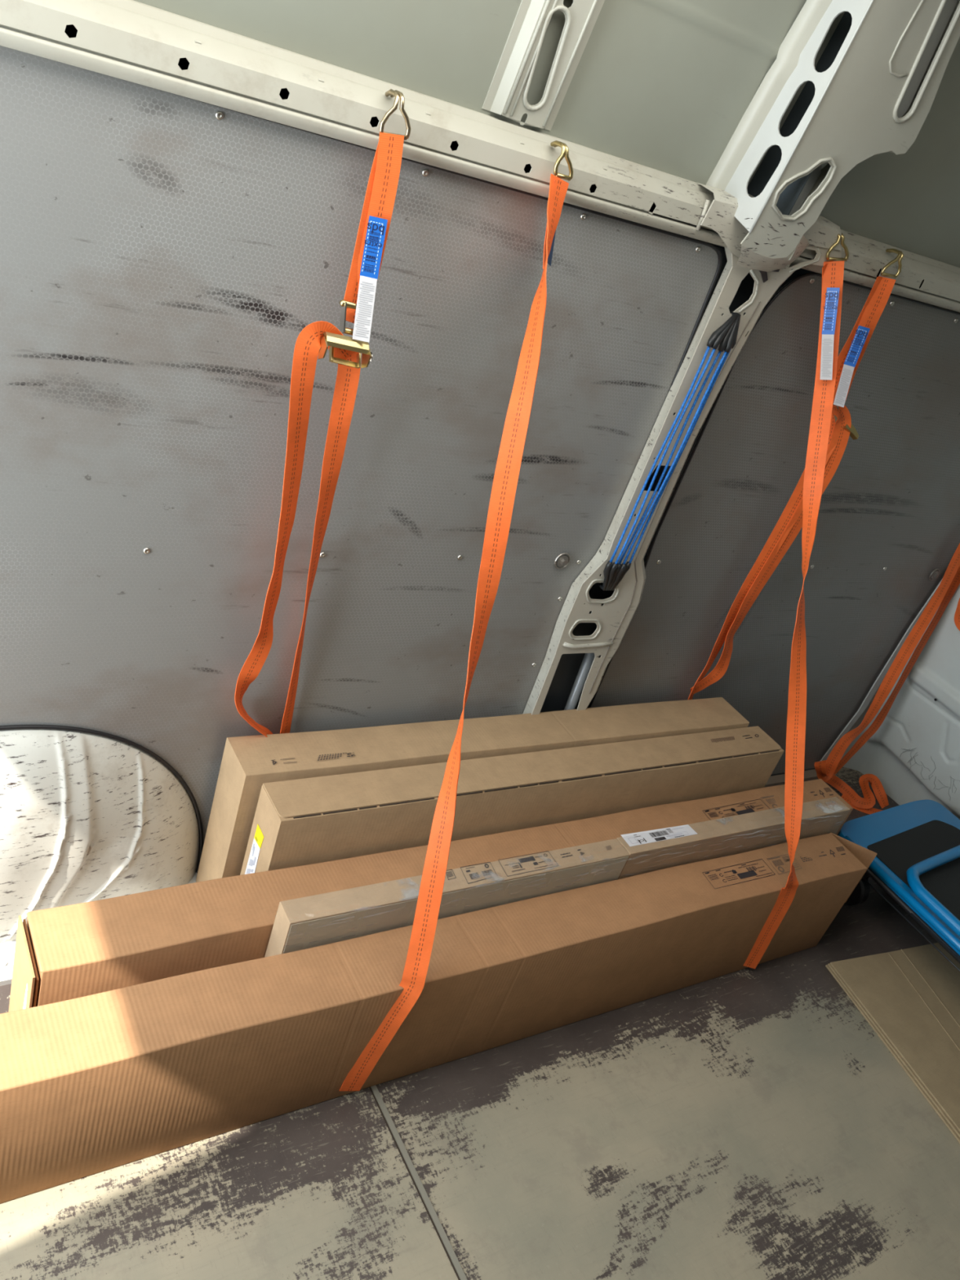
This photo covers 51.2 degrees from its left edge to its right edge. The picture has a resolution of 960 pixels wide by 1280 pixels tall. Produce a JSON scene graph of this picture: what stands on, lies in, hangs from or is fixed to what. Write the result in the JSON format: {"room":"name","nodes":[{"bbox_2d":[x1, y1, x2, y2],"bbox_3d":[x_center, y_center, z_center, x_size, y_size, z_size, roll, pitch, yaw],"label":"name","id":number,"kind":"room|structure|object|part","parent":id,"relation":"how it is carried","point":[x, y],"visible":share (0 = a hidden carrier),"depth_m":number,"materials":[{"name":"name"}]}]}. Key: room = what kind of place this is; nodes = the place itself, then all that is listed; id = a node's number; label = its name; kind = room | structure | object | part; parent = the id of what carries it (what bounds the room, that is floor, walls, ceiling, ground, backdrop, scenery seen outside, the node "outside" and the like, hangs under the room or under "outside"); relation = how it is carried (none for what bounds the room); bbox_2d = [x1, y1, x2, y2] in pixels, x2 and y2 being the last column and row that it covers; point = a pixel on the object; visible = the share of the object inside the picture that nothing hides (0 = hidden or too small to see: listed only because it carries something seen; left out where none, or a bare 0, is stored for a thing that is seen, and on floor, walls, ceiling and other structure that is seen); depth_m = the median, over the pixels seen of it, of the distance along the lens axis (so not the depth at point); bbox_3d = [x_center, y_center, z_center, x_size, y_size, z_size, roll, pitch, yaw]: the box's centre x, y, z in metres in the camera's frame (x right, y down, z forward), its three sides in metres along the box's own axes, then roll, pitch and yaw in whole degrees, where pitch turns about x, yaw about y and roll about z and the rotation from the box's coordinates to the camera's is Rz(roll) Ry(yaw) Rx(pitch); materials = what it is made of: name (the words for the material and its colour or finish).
{"room":"cargo space","nodes":[
{"label":"cargo space","id":0,"kind":"room"},
{"bbox_2d":[0,45,959,871],"bbox_3d":[-0.060,-0.127,2.004,3.818,1.460,0.019,-2,35,-34],"label":"wall","id":1,"kind":"structure","parent":0,"point":[166,257],"depth_m":1.77,"materials":[{"name":"grey metal"}]},
{"bbox_2d":[0,872,197,986],"bbox_3d":[-1.182,0.568,1.648,1.530,0.016,0.185,-2,35,-34],"label":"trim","id":2,"kind":"structure","parent":1,"relation":"attached to","point":[7,948],"depth_m":1.82,"materials":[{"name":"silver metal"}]},
{"bbox_2d":[597,311,737,590],"bbox_3d":[0.368,-0.369,2.052,0.088,0.623,0.045,-2,35,-34],"label":"cord","id":3,"kind":"object","parent":1,"relation":"attached to","point":[717,333],"visible":0.97,"depth_m":2.00,"materials":[{"name":"blue plastic"}]},
{"bbox_3d":[0.359,-0.364,2.025,0.034,0.496,0.008,-2,35,-34],"label":"elastic cord","id":4,"kind":"part","parent":3,"relation":"part of","materials":[{"name":"blue rubber"}]},
{"bbox_2d":[600,311,737,590],"bbox_3d":[0.375,-0.368,2.054,0.077,0.623,0.049,-2,35,-34],"label":"cord","id":5,"kind":"object","parent":1,"relation":"attached to","point":[614,566],"visible":0.95,"depth_m":2.01,"materials":[{"name":"blue fabric"}]},
{"bbox_3d":[0.369,-0.362,2.029,0.035,0.496,0.008,-2,35,-34],"label":"elastic cord","id":6,"kind":"part","parent":5,"relation":"part of","materials":[{"name":"blue rubber"}]},
{"bbox_2d":[602,311,738,591],"bbox_3d":[0.381,-0.369,2.061,0.064,0.623,0.045,-2,35,-34],"label":"cord","id":7,"kind":"object","parent":1,"relation":"attached to","point":[723,343],"visible":0.88,"depth_m":2.02,"materials":[{"name":"blue fabric"}]},
{"bbox_3d":[0.383,-0.362,2.045,0.044,0.496,0.008,-2,35,-34],"label":"elastic cord","id":8,"kind":"part","parent":7,"relation":"part of","materials":[{"name":"blue rubber"}]},
{"bbox_2d":[609,312,739,590],"bbox_3d":[0.387,-0.369,2.062,0.057,0.624,0.049,-2,35,-34],"label":"cord","id":9,"kind":"object","parent":1,"relation":"attached to","point":[730,343],"visible":0.91,"depth_m":2.03,"materials":[{"name":"blue plastic"}]},
{"bbox_3d":[0.394,-0.362,2.047,0.045,0.496,0.008,-2,35,-34],"label":"elastic cord","id":10,"kind":"part","parent":9,"relation":"part of","materials":[{"name":"blue rubber"}]},
{"bbox_2d":[612,312,741,590],"bbox_3d":[0.395,-0.370,2.070,0.047,0.624,0.045,-2,35,-34],"label":"cord","id":11,"kind":"object","parent":1,"relation":"attached to","point":[628,563],"visible":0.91,"depth_m":2.06,"materials":[{"name":"blue plastic"}]},
{"bbox_3d":[0.404,-0.368,2.055,0.035,0.502,0.008,-2,35,-34],"label":"elastic cord","id":12,"kind":"part","parent":11,"relation":"part of","materials":[{"name":"blue rubber"}]},
{"bbox_2d":[522,182,841,715],"bbox_3d":[0.347,-0.194,2.225,0.404,1.503,0.066,-2,35,-34],"label":"van wall pillar","id":13,"kind":"structure","parent":1,"relation":"attached to","point":[592,623],"depth_m":2.10,"materials":[{"name":"metal"}]},
{"bbox_3d":[0.550,-0.748,1.875,0.378,0.102,0.003,-2,35,-34],"label":"gusset plate","id":14,"kind":"part","parent":13,"relation":"part of","materials":[{"name":"paint"}]},
{"bbox_2d":[764,768,817,787],"bbox_3d":[0.832,0.440,3.106,0.645,0.030,0.075,-2,35,-34],"label":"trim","id":15,"kind":"structure","parent":1,"relation":"attached to","point":[810,775],"depth_m":3.16,"materials":[{"name":"brown"}]},
{"bbox_2d":[819,579,942,761],"bbox_3d":[1.270,0.064,3.093,0.131,0.790,0.004,-2,35,-34],"label":"strap","id":16,"kind":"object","parent":1,"relation":"attached to","point":[878,681],"depth_m":3.13,"materials":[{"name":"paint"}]},
{"bbox_2d":[814,542,959,814],"bbox_3d":[1.278,0.102,3.012,0.361,0.944,0.197,10,29,-17],"label":"strap","id":17,"kind":"object","parent":1,"relation":"hanging from","point":[825,770],"visible":0.98,"depth_m":3.08,"materials":[{"name":"orange fabric"}]},
{"bbox_2d":[0,766,959,1279],"bbox_3d":[0.166,0.983,1.762,3.860,0.002,1.950,-2,35,-34],"label":"floor","id":18,"kind":"structure","parent":0,"point":[748,1123],"depth_m":1.83,"materials":[{"name":"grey wood"}]},
{"bbox_2d":[0,724,203,943],"bbox_3d":[-0.861,0.358,1.762,0.844,0.447,0.107,-2,35,-34],"label":"wheel arch","id":19,"kind":"object","parent":18,"relation":"on","point":[86,815],"visible":0.85,"depth_m":1.82,"materials":[{"name":"paint"}]},
{"bbox_2d":[8,778,853,1012],"bbox_3d":[0.085,0.553,2.180,2.008,0.278,0.128,-2,35,-34],"label":"carton","id":20,"kind":"object","parent":18,"relation":"on","point":[65,953],"visible":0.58,"depth_m":1.71,"materials":[{"name":"brown cardboard"}]},
{"bbox_2d":[0,832,876,1203],"bbox_3d":[0.068,0.658,1.983,2.096,0.278,0.129,-2,35,-34],"label":"carton","id":21,"kind":"object","parent":18,"relation":"on","point":[92,1084],"visible":0.96,"depth_m":1.71,"materials":[{"name":"brown cardboard"}]},
{"bbox_2d":[264,838,629,957],"bbox_3d":[-0.061,0.584,1.969,0.760,0.340,0.052,-2,35,-34],"label":"carton","id":22,"kind":"object","parent":18,"relation":"on","point":[329,917],"visible":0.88,"depth_m":1.85,"materials":[{"name":"beige cardboard"}]},
{"bbox_2d":[195,697,749,882],"bbox_3d":[0.050,0.366,2.359,1.366,0.401,0.124,-2,35,-34],"label":"carton","id":23,"kind":"object","parent":18,"relation":"on","point":[249,762],"visible":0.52,"depth_m":2.08,"materials":[{"name":"brown cardboard"}]},
{"bbox_2d":[240,725,783,875],"bbox_3d":[0.131,0.435,2.300,1.375,0.389,0.102,-2,35,-34],"label":"carton","id":24,"kind":"object","parent":18,"relation":"on","point":[300,822],"visible":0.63,"depth_m":2.10,"materials":[{"name":"brown cardboard"}]},
{"bbox_2d":[616,796,849,879],"bbox_3d":[0.560,0.560,2.392,0.742,0.343,0.059,-2,35,-34],"label":"carton","id":25,"kind":"object","parent":18,"relation":"on","point":[650,851],"visible":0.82,"depth_m":2.27,"materials":[{"name":"brown cardboard"}]},
{"bbox_2d":[825,942,959,1143],"bbox_3d":[1.244,1.026,2.334,0.572,0.019,0.802,4,32,-26],"label":"flattened cardboard","id":26,"kind":"object","parent":18,"relation":"on","point":[910,997],"visible":1,"depth_m":2.42,"materials":[{"name":"brown cardboard"}]},
{"bbox_2d":[837,799,959,971],"bbox_3d":[1.318,0.767,2.607,0.548,0.236,0.842,-2,35,-34],"label":"trolley","id":27,"kind":"object","parent":18,"relation":"on","point":[916,844],"visible":0.82,"depth_m":2.66,"materials":[{"name":"blue plastic"}]},
{"bbox_3d":[1.149,0.731,2.410,0.020,0.020,0.740,-2,35,-34],"label":"rail","id":28,"kind":"part","parent":27,"relation":"part of","materials":[{"name":"blue"}]},
{"bbox_3d":[1.140,0.770,2.391,0.010,0.024,0.700,-2,35,-34],"label":"latch rod","id":29,"kind":"part","parent":27,"relation":"part of","materials":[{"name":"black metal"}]},
{"bbox_3d":[1.246,0.681,2.496,0.360,0.029,0.825,19,28,-1],"label":"folded handle","id":30,"kind":"part","parent":27,"relation":"part of","materials":[{"name":"blue"}]},
{"bbox_2d":[133,0,959,267],"bbox_3d":[0.265,-1.001,1.514,3.860,0.600,0.135,-2,35,-34],"label":"wall","id":31,"kind":"structure","parent":0,"point":[665,86],"depth_m":1.61,"materials":[{"name":"grey metal"}]},
{"bbox_2d":[234,88,410,737],"bbox_3d":[-0.318,-0.119,1.764,0.101,1.540,0.229,23,28,7],"label":"strap","id":32,"kind":"object","parent":31,"relation":"hanging from","point":[357,308],"visible":0.95,"depth_m":1.54,"materials":[{"name":"orange fabric"}]},
{"bbox_3d":[-0.206,-0.484,1.507,0.006,0.050,0.020,-4,36,-36],"label":"frame arm","id":33,"kind":"part","parent":32,"relation":"part of","materials":[{"name":"silver metal"}]},
{"bbox_3d":[-0.202,-0.448,1.505,0.072,0.021,0.026,-2,35,-34],"label":"ratchet handle","id":34,"kind":"part","parent":32,"relation":"part of","materials":[{"name":"yellow metal"}]},
{"bbox_2d":[355,281,374,337],"bbox_3d":[-0.173,-0.496,1.505,0.021,0.072,0.044,7,30,-22],"label":"print","id":35,"kind":"object","parent":32,"relation":"on","point":[364,291],"depth_m":1.51,"materials":[{"name":"grey"}]},
{"bbox_2d":[364,231,379,272],"bbox_3d":[-0.161,-0.575,1.486,0.018,0.058,0.002,13,29,-12],"label":"print","id":36,"kind":"object","parent":32,"relation":"on","point":[371,238],"depth_m":1.49,"materials":[{"name":"blue"}]},
{"bbox_2d":[339,140,573,1091],"bbox_3d":[-0.029,0.015,1.692,0.085,1.532,0.615,11,29,-15],"label":"strap","id":37,"kind":"object","parent":31,"relation":"hanging from","point":[506,475],"visible":1,"depth_m":1.64,"materials":[{"name":"orange fabric"}]},
{"bbox_2d":[0,0,959,312],"bbox_3d":[0.173,-0.766,1.660,3.860,0.088,0.065,-2,35,-34],"label":"horizontal rail","id":38,"kind":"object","parent":31,"relation":"attached to","point":[132,41],"depth_m":1.40,"materials":[{"name":"white metal"}]},
{"bbox_2d":[64,24,924,288],"bbox_3d":[0.161,-0.779,1.678,3.860,0.075,0.010,-2,35,-34],"label":"holes","id":39,"kind":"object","parent":31,"relation":"attached to","point":[71,31],"depth_m":1.39,"materials":[{"name":"black"}]},
{"bbox_2d":[481,0,604,130],"bbox_3d":[0.167,-1.008,1.407,0.133,0.547,0.134,-2,35,-34],"label":"trim","id":40,"kind":"structure","parent":31,"relation":"attached to","point":[506,96],"depth_m":1.51,"materials":[{"name":"white metal"}]},
{"bbox_2d":[688,248,903,699],"bbox_3d":[0.709,-0.249,2.382,0.150,1.312,0.085,-2,35,-34],"label":"strap","id":41,"kind":"object","parent":31,"relation":"hanging from","point":[789,524],"visible":0.94,"depth_m":2.32,"materials":[{"name":"orange fabric"}]},
{"bbox_3d":[0.790,-0.500,2.218,0.045,0.051,0.011,3,32,-28],"label":"frame arm","id":42,"kind":"part","parent":41,"relation":"part of","materials":[{"name":"metal"}]},
{"bbox_2d":[835,368,852,404],"bbox_3d":[0.784,-0.546,2.161,0.032,0.072,0.002,25,29,12],"label":"print","id":43,"kind":"object","parent":41,"relation":"on","point":[842,385],"depth_m":2.16,"materials":[{"name":"grey"}]},
{"bbox_3d":[0.831,-0.472,2.250,0.052,0.040,0.022,7,30,-21],"label":"ratchet handle","id":44,"kind":"part","parent":41,"relation":"part of","materials":[{"name":"yellow metal"}]},
{"bbox_2d":[847,335,862,362],"bbox_3d":[0.795,-0.617,2.124,0.017,0.056,0.005,25,29,12],"label":"print","id":45,"kind":"object","parent":41,"relation":"on","point":[856,346],"depth_m":2.12,"materials":[{"name":"blue"}]},
{"bbox_2d":[743,233,848,968],"bbox_3d":[0.663,-0.013,2.172,0.181,1.532,0.580,-2,35,-34],"label":"strap","id":46,"kind":"object","parent":31,"relation":"hanging from","point":[833,270],"visible":0.99,"depth_m":2.07,"materials":[{"name":"orange fabric"}]},
{"bbox_2d":[821,338,832,377],"bbox_3d":[0.689,-0.559,1.989,0.010,0.070,0.047,-7,38,-40],"label":"print","id":47,"kind":"object","parent":46,"relation":"attached to","point":[826,344],"depth_m":1.99,"materials":[{"name":"grey"}]},
{"bbox_2d":[824,298,835,329],"bbox_3d":[0.690,-0.643,1.978,0.008,0.058,0.033,-2,35,-34],"label":"print","id":48,"kind":"object","parent":46,"relation":"attached to","point":[829,304],"depth_m":1.98,"materials":[{"name":"blue"}]},
{"bbox_2d":[705,0,959,271],"bbox_3d":[0.640,-0.958,1.730,0.302,0.656,0.214,-2,35,-34],"label":"roof pillar","id":49,"kind":"structure","parent":31,"relation":"attached to","point":[873,88],"depth_m":1.71,"materials":[{"name":"white metal"}]},
{"bbox_3d":[0.579,-0.817,1.818,0.060,0.134,0.023,-2,35,-34],"label":"plate","id":50,"kind":"part","parent":49,"relation":"part of","materials":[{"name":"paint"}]},
{"bbox_2d":[711,243,959,312],"bbox_3d":[-0.077,-0.218,2.074,3.880,1.670,0.015,-2,35,-34],"label":"wall","id":51,"kind":"structure","parent":0,"point":[799,272],"depth_m":2.14,"materials":[{"name":"grey metal"}]},
{"bbox_2d":[826,583,959,819],"bbox_3d":[1.783,0.431,2.466,0.258,1.200,1.955,-2,35,-34],"label":"wall","id":52,"kind":"structure","parent":0,"point":[914,753],"depth_m":3.13,"materials":[{"name":"white metal"}]},
{"bbox_2d":[954,597,959,631],"bbox_3d":[1.469,-0.106,2.934,0.036,0.205,0.124,-8,38,-41],"label":"strap","id":53,"kind":"object","parent":52,"relation":"attached to","point":[957,615],"visible":1,"depth_m":2.98,"materials":[{"name":"orange fabric"}]}
]}

